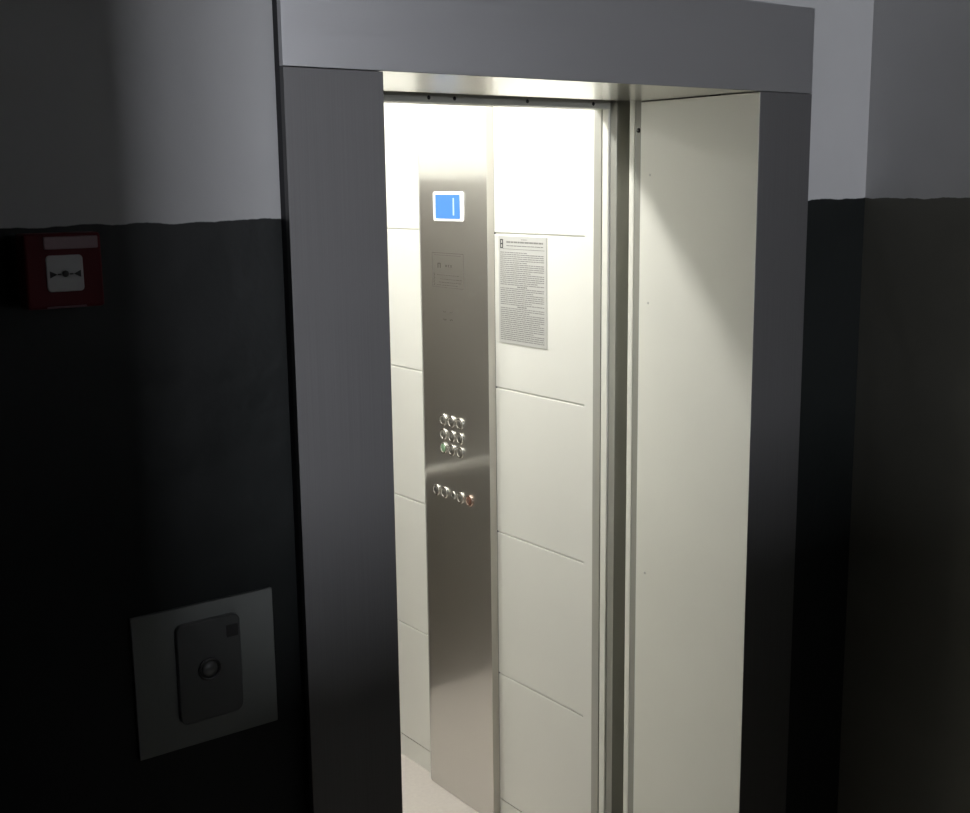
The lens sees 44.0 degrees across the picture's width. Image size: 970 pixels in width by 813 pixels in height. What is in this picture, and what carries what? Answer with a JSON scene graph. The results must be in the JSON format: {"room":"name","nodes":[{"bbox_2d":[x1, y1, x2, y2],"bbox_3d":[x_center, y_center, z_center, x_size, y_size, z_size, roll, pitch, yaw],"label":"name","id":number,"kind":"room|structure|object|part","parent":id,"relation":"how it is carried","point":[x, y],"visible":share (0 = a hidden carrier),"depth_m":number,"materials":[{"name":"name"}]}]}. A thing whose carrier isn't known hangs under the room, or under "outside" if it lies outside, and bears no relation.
{"room":"elevator lobby","nodes":[
{"label":"elevator lobby","id":0,"kind":"room"},
{"bbox_2d":[0,0,873,812],"bbox_3d":[-0.730,0.151,1.657,4.019,2.750,0.200,-8,13,-36],"label":"wall","id":1,"kind":"structure","parent":0,"point":[146,465],"depth_m":1.71,"materials":[{"name":"paint"}]},
{"bbox_2d":[7,231,103,309],"bbox_3d":[-0.557,-0.178,1.554,0.098,0.095,0.085,-8,13,-36],"label":"fire alarm","id":2,"kind":"object","parent":1,"relation":"attached to","point":[55,270],"visible":1,"depth_m":1.52,"materials":[{"name":"red plastic"}]},
{"bbox_2d":[129,587,277,760],"bbox_3d":[-0.415,0.400,1.800,0.224,0.218,0.018,-8,13,-36],"label":"panel","id":3,"kind":"object","parent":1,"relation":"attached to","point":[204,671],"visible":1,"depth_m":1.79,"materials":[{"name":"silver metal"}]},
{"bbox_3d":[-0.413,0.393,1.799,0.101,0.156,0.009,-8,13,-36],"label":"button plate","id":4,"kind":"part","parent":3,"relation":"part of","materials":[{"name":"grey"}]},
{"bbox_2d":[272,0,814,812],"bbox_3d":[0.096,0.316,2.354,1.173,2.151,0.328,-8,13,-36],"label":"door frame","id":5,"kind":"structure","parent":1,"relation":"attached to","point":[724,179],"depth_m":2.31,"materials":[{"name":"silver metal"}]},
{"bbox_3d":[0.445,0.347,2.621,0.001,1.985,0.327,-8,13,-36],"label":"panel","id":6,"kind":"part","parent":5,"relation":"part of","materials":[{"name":"white metal"}]},
{"bbox_2d":[623,99,673,812],"bbox_3d":[0.470,0.270,2.861,0.336,2.025,0.038,-8,13,-36],"label":"door","id":7,"kind":"structure","parent":1,"relation":"in","point":[635,106],"depth_m":2.73,"materials":[{"name":"grey paint"}]},
{"bbox_3d":[0.465,0.268,2.869,0.334,2.025,0.017,-8,13,-36],"label":"door","id":8,"kind":"part","parent":7,"relation":"part of","materials":[{"name":"grey metal"}]},
{"bbox_2d":[674,94,720,99],"bbox_3d":[0.072,0.275,2.482,1.253,2.187,0.119,-8,13,-36],"label":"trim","id":9,"kind":"structure","parent":1,"relation":"attached to","point":[720,94],"depth_m":2.57,"materials":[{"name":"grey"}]},
{"bbox_2d":[384,91,609,812],"bbox_3d":[-0.529,0.107,3.097,1.170,2.367,1.453,-8,13,-36],"label":"car","id":10,"kind":"object","parent":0,"point":[548,151],"visible":0.17,"depth_m":3.16,"materials":[{"name":"grey"}]},
{"bbox_3d":[-0.333,-0.060,3.756,0.012,2.243,0.555,-8,13,-36],"label":"wall panel","id":11,"kind":"part","parent":10,"relation":"part of","materials":[{"name":"white laminate"}]},
{"bbox_2d":[417,104,499,812],"bbox_3d":[-0.086,0.041,3.400,0.029,2.314,0.355,-8,13,-36],"label":"control panel","id":12,"kind":"object","parent":10,"relation":"on","point":[455,142],"visible":1,"depth_m":3.38,"materials":[{"name":"silver metal"}]},
{"bbox_2d":[451,491,455,498],"bbox_3d":[-0.091,0.255,3.432,0.004,0.023,0.023,-8,13,-36],"label":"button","id":13,"kind":"object","parent":12,"relation":"attached to","point":[453,493],"depth_m":3.43,"materials":[{"name":"silver metal"}]},
{"bbox_3d":[-0.106,1.129,3.691,0.020,0.070,1.260,-8,13,-36],"label":"skirting","id":14,"kind":"part","parent":10,"relation":"part of","materials":[{"name":"silver metal"}]},
{"bbox_2d":[498,236,546,348],"bbox_3d":[0.097,-0.297,3.102,0.002,0.281,0.200,-8,13,-36],"label":"notice","id":15,"kind":"object","parent":10,"relation":"attached to","point":[522,260],"visible":1,"depth_m":3.10,"materials":[{"name":"white paper"}]},
{"bbox_3d":[0.143,0.052,3.121,0.012,2.243,0.362,-8,13,-36],"label":"wall panel","id":16,"kind":"part","parent":10,"relation":"part of","materials":[{"name":"white laminate"}]},
{"bbox_3d":[0.284,0.120,2.947,0.020,2.317,0.100,-8,13,-36],"label":"corner post","id":17,"kind":"part","parent":10,"relation":"part of","materials":[{"name":"silver metal"}]},
{"bbox_2d":[599,100,629,812],"bbox_3d":[0.421,0.258,2.928,0.335,2.025,0.044,-8,13,-36],"label":"door","id":18,"kind":"structure","parent":10,"relation":"attached to","point":[616,119],"depth_m":2.79,"materials":[{"name":"grey paint"}]},
{"bbox_3d":[0.414,0.256,2.937,0.335,2.025,0.022,-8,13,-36],"label":"door","id":19,"kind":"part","parent":18,"relation":"part of","materials":[{"name":"grey metal"}]},
{"bbox_2d":[837,0,969,812],"bbox_3d":[3.194,0.481,-0.376,0.150,2.750,7.776,-8,13,-36],"label":"wall","id":20,"kind":"structure","parent":0,"point":[905,741],"depth_m":2.56,"materials":[{"name":"paint"}]}
]}

